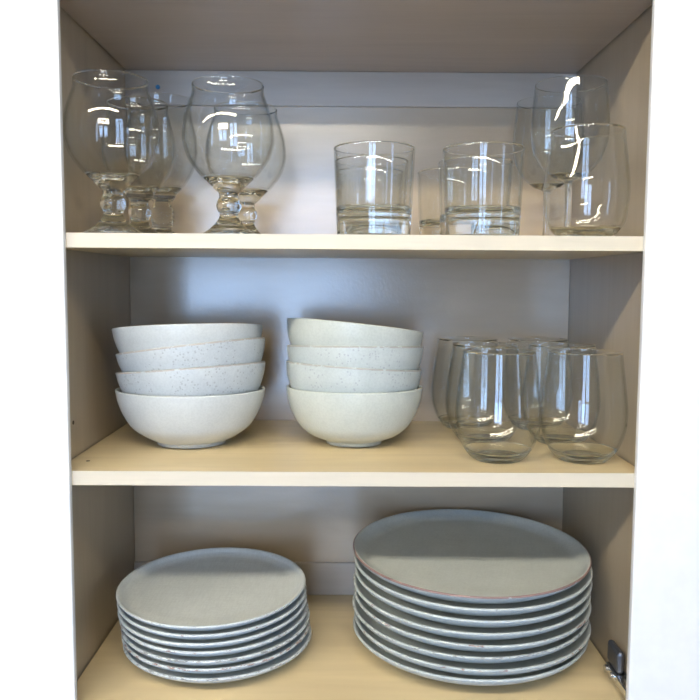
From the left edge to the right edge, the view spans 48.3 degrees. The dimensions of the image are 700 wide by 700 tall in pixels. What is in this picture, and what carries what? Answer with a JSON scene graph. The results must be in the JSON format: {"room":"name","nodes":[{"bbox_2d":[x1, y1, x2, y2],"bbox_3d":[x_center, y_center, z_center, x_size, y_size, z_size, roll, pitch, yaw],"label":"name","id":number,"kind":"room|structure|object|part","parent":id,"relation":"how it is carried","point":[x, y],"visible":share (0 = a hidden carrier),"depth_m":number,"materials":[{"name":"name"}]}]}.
{"room":"kitchen","nodes":[
{"label":"kitchen","id":0,"kind":"room"},
{"bbox_3d":[-0.233,0.240,0.979,3.950,2.450,0.348,0,5,0],"label":"wall","id":1,"kind":"structure","parent":0,"visible":0},
{"bbox_2d":[0,0,699,699],"bbox_3d":[0.001,0.000,0.937,0.807,0.858,0.323,0,5,0],"label":"upper cabinet","id":2,"kind":"object","parent":1,"relation":"attached to","point":[88,500],"visible":0.9,"depth_m":0.91,"materials":[{"name":"brown wood"}]},
{"bbox_3d":[-0.311,-0.002,0.936,0.017,0.758,0.308,0,5,0],"label":"panel","id":3,"kind":"part","parent":2,"relation":"part of","materials":[{"name":"brown wood"}]},
{"bbox_2d":[63,69,159,232],"bbox_3d":[-0.252,-0.203,0.826,0.099,0.164,0.099,5,7,43],"label":"beer glass","id":4,"kind":"object","parent":2,"relation":"on","point":[113,204],"visible":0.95,"depth_m":0.82,"materials":[{"name":"clear glass"}]},
{"bbox_3d":[-0.252,-0.153,0.830,0.032,0.034,0.032,0,5,0],"label":"stem","id":5,"kind":"part","parent":4,"relation":"part of","materials":[{"name":"clear glass"}]},
{"bbox_2d":[101,96,175,232],"bbox_3d":[-0.249,-0.209,0.920,0.086,0.160,0.086,-2,5,-21],"label":"beer glass","id":6,"kind":"object","parent":2,"relation":"on","point":[139,195],"visible":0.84,"depth_m":0.91,"materials":[{"name":"clear glass"}]},
{"bbox_3d":[-0.249,-0.160,0.924,0.032,0.033,0.032,0,5,0],"label":"stem","id":7,"kind":"part","parent":6,"relation":"part of","materials":[{"name":"clear glass"}]},
{"bbox_2d":[124,92,197,232],"bbox_3d":[-0.243,-0.229,1.008,0.092,0.184,0.092,-1,5,-12],"label":"beer glass","id":8,"kind":"object","parent":2,"relation":"on","point":[162,217],"visible":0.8,"depth_m":1.00,"materials":[{"name":"clear glass"}]},
{"bbox_3d":[-0.244,-0.172,1.012,0.030,0.038,0.030,0,5,0],"label":"stem","id":9,"kind":"part","parent":8,"relation":"part of","materials":[{"name":"clear glass"}]},
{"bbox_2d":[115,385,264,448],"bbox_3d":[-0.189,0.077,0.934,0.175,0.069,0.175,-1,5,-18],"label":"bowl","id":10,"kind":"object","parent":2,"relation":"on","point":[185,422],"visible":0.91,"depth_m":0.87,"materials":[{"name":"ceramic"}]},
{"bbox_2d":[116,361,264,396],"bbox_3d":[-0.189,0.050,0.933,0.174,0.080,0.175,5,7,44],"label":"bowl","id":11,"kind":"object","parent":10,"relation":"on","point":[230,379],"visible":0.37,"depth_m":0.86,"materials":[{"name":"ceramic"}]},
{"bbox_2d":[116,337,264,371],"bbox_3d":[-0.189,0.024,0.930,0.173,0.083,0.175,3,6,31],"label":"bowl","id":12,"kind":"object","parent":11,"relation":"on","point":[247,350],"visible":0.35,"depth_m":0.85,"materials":[{"name":"ceramic"}]},
{"bbox_2d":[112,323,262,352],"bbox_3d":[-0.191,0.003,0.928,0.175,0.079,0.174,-1,5,-20],"label":"bowl","id":13,"kind":"object","parent":12,"relation":"on","point":[143,337],"visible":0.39,"depth_m":0.85,"materials":[{"name":"ceramic"}]},
{"bbox_2d":[123,626,311,682],"bbox_3d":[-0.158,0.351,0.942,0.223,0.020,0.223,5,7,43],"label":"plate","id":14,"kind":"object","parent":2,"relation":"on","point":[263,668],"visible":0.27,"depth_m":0.86,"materials":[{"name":"ceramic"}]},
{"bbox_2d":[121,619,309,673],"bbox_3d":[-0.160,0.340,0.943,0.223,0.022,0.223,-2,5,-23],"label":"plate","id":15,"kind":"object","parent":14,"relation":"on","point":[213,669],"visible":0.22,"depth_m":0.86,"materials":[{"name":"ceramic"}]},
{"bbox_2d":[121,608,309,665],"bbox_3d":[-0.160,0.330,0.941,0.223,0.023,0.223,3,6,26],"label":"plate","id":16,"kind":"object","parent":15,"relation":"on","point":[253,653],"visible":0.27,"depth_m":0.86,"materials":[{"name":"ceramic"}]},
{"bbox_2d":[119,601,307,656],"bbox_3d":[-0.162,0.319,0.941,0.223,0.024,0.223,4,6,39],"label":"plate","id":17,"kind":"object","parent":16,"relation":"on","point":[203,652],"visible":0.2,"depth_m":0.85,"materials":[{"name":"ceramic"}]},
{"bbox_2d":[118,594,306,648],"bbox_3d":[-0.164,0.309,0.939,0.223,0.026,0.223,2,5,21],"label":"plate","id":18,"kind":"object","parent":17,"relation":"on","point":[223,642],"visible":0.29,"depth_m":0.85,"materials":[{"name":"ceramic"}]},
{"bbox_2d":[117,584,306,639],"bbox_3d":[-0.164,0.298,0.938,0.223,0.027,0.223,2,5,17],"label":"plate","id":19,"kind":"object","parent":18,"relation":"on","point":[224,633],"visible":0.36,"depth_m":0.85,"materials":[{"name":"ceramic"}]},
{"bbox_2d":[116,547,305,630],"bbox_3d":[-0.165,0.288,0.937,0.223,0.028,0.223,2,5,18],"label":"plate","id":20,"kind":"object","parent":19,"relation":"on","point":[207,589],"visible":1,"depth_m":0.94,"materials":[{"name":"ceramic"}]},
{"bbox_2d":[182,75,273,233],"bbox_3d":[-0.132,-0.204,0.845,0.099,0.164,0.099,-4,7,-44],"label":"beer glass","id":21,"kind":"object","parent":2,"relation":"on","point":[228,186],"visible":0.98,"depth_m":0.84,"materials":[{"name":"clear glass"}]},
{"bbox_3d":[-0.132,-0.153,0.849,0.032,0.034,0.032,0,5,0],"label":"stem","id":22,"kind":"part","parent":21,"relation":"part of","materials":[{"name":"clear glass"}]},
{"bbox_3d":[-0.003,0.324,1.113,0.606,0.046,0.016,0,5,0],"label":"hanging rail","id":23,"kind":"part","parent":2,"relation":"part of","materials":[{"name":"brown wood"}]},
{"bbox_2d":[205,101,285,233],"bbox_3d":[-0.128,-0.214,0.959,0.099,0.164,0.099,-4,7,-44],"label":"beer glass","id":24,"kind":"object","parent":2,"relation":"on","point":[249,196],"visible":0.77,"depth_m":0.95,"materials":[{"name":"clear glass"}]},
{"bbox_3d":[-0.128,-0.164,0.964,0.032,0.034,0.032,0,5,0],"label":"stem","id":25,"kind":"part","parent":24,"relation":"part of","materials":[{"name":"clear glass"}]},
{"bbox_3d":[0.002,-0.351,1.054,0.606,0.045,0.016,0,5,0],"label":"hanging rail","id":26,"kind":"part","parent":2,"relation":"part of","materials":[{"name":"brown wood"}]},
{"bbox_3d":[-0.002,0.369,0.971,0.603,0.017,0.308,0,5,0],"label":"panel","id":27,"kind":"part","parent":2,"relation":"part of","materials":[{"name":"brown wood"}]},
{"bbox_2d":[71,420,634,472],"bbox_3d":[0.000,0.119,0.943,0.603,0.014,0.294,0,5,0],"label":"shelf","id":28,"kind":"object","parent":2,"relation":"attached to","point":[265,446],"depth_m":0.87,"materials":[{"name":"brown wood"}]},
{"bbox_2d":[286,384,421,446],"bbox_3d":[0.005,0.077,0.940,0.163,0.072,0.163,1,5,4],"label":"bowl","id":29,"kind":"object","parent":2,"relation":"on","point":[339,419],"visible":0.92,"depth_m":0.88,"materials":[{"name":"ceramic"}]},
{"bbox_2d":[286,360,421,392],"bbox_3d":[0.005,0.050,0.939,0.162,0.078,0.163,-5,7,-44],"label":"bowl","id":30,"kind":"object","parent":29,"relation":"on","point":[301,376],"visible":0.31,"depth_m":0.87,"materials":[{"name":"ceramic"}]},
{"bbox_2d":[287,345,422,369],"bbox_3d":[0.006,0.027,0.937,0.163,0.077,0.162,0,5,0],"label":"bowl","id":31,"kind":"object","parent":30,"relation":"on","point":[370,357],"visible":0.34,"depth_m":0.86,"materials":[{"name":"ceramic"}]},
{"bbox_2d":[287,318,422,345],"bbox_3d":[0.006,0.002,0.934,0.163,0.083,0.162,2,5,20],"label":"bowl","id":32,"kind":"object","parent":31,"relation":"on","point":[301,331],"visible":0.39,"depth_m":0.86,"materials":[{"name":"ceramic"}]},
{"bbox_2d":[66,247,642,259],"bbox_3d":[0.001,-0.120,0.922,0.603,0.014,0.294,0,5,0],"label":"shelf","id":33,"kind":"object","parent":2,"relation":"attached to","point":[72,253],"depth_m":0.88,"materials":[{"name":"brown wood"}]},
{"bbox_3d":[0.003,-0.370,0.906,0.603,0.017,0.308,0,5,0],"label":"panel","id":34,"kind":"part","parent":2,"relation":"part of","materials":[{"name":"brown wood"}]},
{"bbox_2d":[336,167,402,204],"bbox_3d":[0.025,-0.180,0.990,0.087,0.092,0.087,0,5,0],"label":"tumbler","id":35,"kind":"object","parent":2,"relation":"on","point":[351,167],"visible":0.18,"depth_m":0.98,"materials":[{"name":"clear glass"}]},
{"bbox_2d":[335,155,408,205],"bbox_3d":[0.025,-0.172,0.903,0.087,0.092,0.087,0,5,0],"label":"tumbler","id":36,"kind":"object","parent":2,"relation":"on","point":[357,155],"visible":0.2,"depth_m":0.90,"materials":[{"name":"clear glass"}]},
{"bbox_2d":[334,141,414,234],"bbox_3d":[0.025,-0.165,0.816,0.087,0.092,0.087,0,5,0],"label":"tumbler","id":37,"kind":"object","parent":2,"relation":"on","point":[359,219],"visible":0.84,"depth_m":0.79,"materials":[{"name":"clear glass"}]},
{"bbox_2d":[417,167,484,234],"bbox_3d":[0.128,-0.179,0.991,0.087,0.092,0.087,0,5,0],"label":"tumbler","id":38,"kind":"object","parent":2,"relation":"on","point":[428,226],"visible":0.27,"depth_m":0.97,"materials":[{"name":"clear glass"}]},
{"bbox_2d":[431,336,501,428],"bbox_3d":[0.155,0.044,1.039,0.093,0.120,0.093,-3,6,-31],"label":"wine glass","id":39,"kind":"object","parent":2,"relation":"on","point":[462,420],"visible":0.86,"depth_m":1.05,"materials":[{"name":"clear glass"}]},
{"bbox_2d":[353,616,587,685],"bbox_3d":[0.145,0.348,0.962,0.284,0.026,0.284,1,5,12],"label":"dinner plate","id":40,"kind":"object","parent":2,"relation":"on","point":[407,666],"visible":0.21,"depth_m":0.85,"materials":[{"name":"ceramic"}]},
{"bbox_2d":[354,611,590,675],"bbox_3d":[0.147,0.335,0.956,0.284,0.028,0.284,1,5,2],"label":"dinner plate","id":41,"kind":"object","parent":40,"relation":"on","point":[525,666],"visible":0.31,"depth_m":0.85,"materials":[{"name":"ceramic"}]},
{"bbox_2d":[352,595,588,663],"bbox_3d":[0.145,0.321,0.956,0.284,0.029,0.284,-2,5,-24],"label":"dinner plate","id":42,"kind":"object","parent":41,"relation":"on","point":[412,645],"visible":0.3,"depth_m":0.85,"materials":[{"name":"ceramic"}]},
{"bbox_2d":[354,587,591,651],"bbox_3d":[0.147,0.307,0.954,0.284,0.030,0.284,4,6,36],"label":"dinner plate","id":43,"kind":"object","parent":42,"relation":"on","point":[552,636],"visible":0.24,"depth_m":0.85,"materials":[{"name":"ceramic"}]},
{"bbox_2d":[353,573,590,639],"bbox_3d":[0.146,0.293,0.952,0.284,0.031,0.284,1,5,10],"label":"dinner plate","id":44,"kind":"object","parent":43,"relation":"on","point":[462,632],"visible":0.27,"depth_m":0.85,"materials":[{"name":"ceramic"}]},
{"bbox_2d":[355,563,592,627],"bbox_3d":[0.147,0.279,0.952,0.284,0.032,0.283,-1,5,-11],"label":"dinner plate","id":45,"kind":"object","parent":44,"relation":"on","point":[410,608],"visible":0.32,"depth_m":0.85,"materials":[{"name":"ceramic"}]},
{"bbox_2d":[354,555,592,615],"bbox_3d":[0.147,0.265,0.950,0.284,0.033,0.283,0,5,-4],"label":"dinner plate","id":46,"kind":"object","parent":45,"relation":"on","point":[554,600],"visible":0.31,"depth_m":0.84,"materials":[{"name":"ceramic"}]},
{"bbox_2d":[353,509,591,603],"bbox_3d":[0.145,0.251,0.948,0.284,0.034,0.283,-1,5,-17],"label":"dinner plate","id":47,"kind":"object","parent":46,"relation":"on","point":[455,555],"visible":1,"depth_m":0.95,"materials":[{"name":"ceramic"}]},
{"bbox_2d":[438,156,512,234],"bbox_3d":[0.144,-0.171,0.903,0.087,0.092,0.087,0,5,0],"label":"tumbler","id":48,"kind":"object","parent":2,"relation":"on","point":[442,222],"visible":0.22,"depth_m":0.90,"materials":[{"name":"clear glass"}]},
{"bbox_2d":[443,142,524,235],"bbox_3d":[0.139,-0.164,0.817,0.087,0.092,0.087,0,5,0],"label":"tumbler","id":49,"kind":"object","parent":2,"relation":"on","point":[479,219],"visible":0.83,"depth_m":0.79,"materials":[{"name":"clear glass"}]},
{"bbox_2d":[445,341,522,442],"bbox_3d":[0.163,0.052,0.946,0.093,0.120,0.093,-3,6,-31],"label":"wine glass","id":50,"kind":"object","parent":2,"relation":"on","point":[468,434],"visible":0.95,"depth_m":0.96,"materials":[{"name":"clear glass"}]},
{"bbox_2d":[455,348,541,463],"bbox_3d":[0.162,0.060,0.853,0.093,0.120,0.093,-3,6,-31],"label":"wine glass","id":51,"kind":"object","parent":2,"relation":"on","point":[495,452],"visible":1,"depth_m":0.86,"materials":[{"name":"clear glass"}]},
{"bbox_2d":[501,337,572,429],"bbox_3d":[0.249,0.044,1.039,0.093,0.120,0.093,-3,6,-31],"label":"wine glass","id":52,"kind":"object","parent":2,"relation":"on","point":[532,420],"visible":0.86,"depth_m":1.05,"materials":[{"name":"clear glass"}]},
{"bbox_2d":[512,95,584,235],"bbox_3d":[0.254,-0.225,1.004,0.090,0.183,0.090,2,5,20],"label":"wine glass","id":53,"kind":"object","parent":2,"relation":"on","point":[549,186],"visible":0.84,"depth_m":1.00,"materials":[{"name":"clear glass"}]},
{"bbox_3d":[0.254,-0.173,1.008,0.012,0.064,0.012,0,5,0],"label":"stem","id":54,"kind":"part","parent":53,"relation":"part of","materials":[{"name":"clear glass"}]},
{"bbox_2d":[512,95,584,190],"bbox_3d":[0.254,-0.261,1.001,0.090,0.112,0.090,0,5,0],"label":"bowl","id":55,"kind":"object","parent":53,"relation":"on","point":[549,185],"depth_m":0.99,"materials":[{"name":"clear glass"}]},
{"bbox_2d":[521,342,600,444],"bbox_3d":[0.256,0.053,0.947,0.093,0.120,0.093,3,6,30],"label":"wine glass","id":56,"kind":"object","parent":2,"relation":"on","point":[553,434],"visible":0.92,"depth_m":0.96,"materials":[{"name":"clear glass"}]},
{"bbox_2d":[530,75,609,225],"bbox_3d":[0.255,-0.217,0.911,0.090,0.183,0.090,-2,5,-21],"label":"wine glass","id":57,"kind":"object","parent":2,"relation":"on","point":[567,177],"visible":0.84,"depth_m":0.91,"materials":[{"name":"clear glass"}]},
{"bbox_3d":[0.255,-0.165,0.916,0.012,0.064,0.012,0,5,0],"label":"stem","id":58,"kind":"part","parent":57,"relation":"part of","materials":[{"name":"clear glass"}]},
{"bbox_2d":[540,348,627,463],"bbox_3d":[0.256,0.061,0.854,0.093,0.120,0.093,-3,6,-31],"label":"wine glass","id":59,"kind":"object","parent":2,"relation":"on","point":[577,452],"visible":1,"depth_m":0.86,"materials":[{"name":"clear glass"}]},
{"bbox_2d":[543,123,630,235],"bbox_3d":[0.249,-0.174,0.821,0.088,0.112,0.088,0,5,0],"label":"wine glass","id":60,"kind":"object","parent":2,"relation":"on","point":[574,230],"visible":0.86,"depth_m":0.80,"materials":[{"name":"clear glass"}]},
{"bbox_3d":[0.312,0.001,0.941,0.017,0.758,0.308,0,5,0],"label":"panel","id":61,"kind":"part","parent":2,"relation":"part of","materials":[{"name":"brown wood"}]},
{"bbox_3d":[0.296,0.341,0.869,0.008,0.025,0.036,0,5,0],"label":"arm","id":62,"kind":"part","parent":2,"relation":"part of","materials":[{"name":"metal"}]}
]}

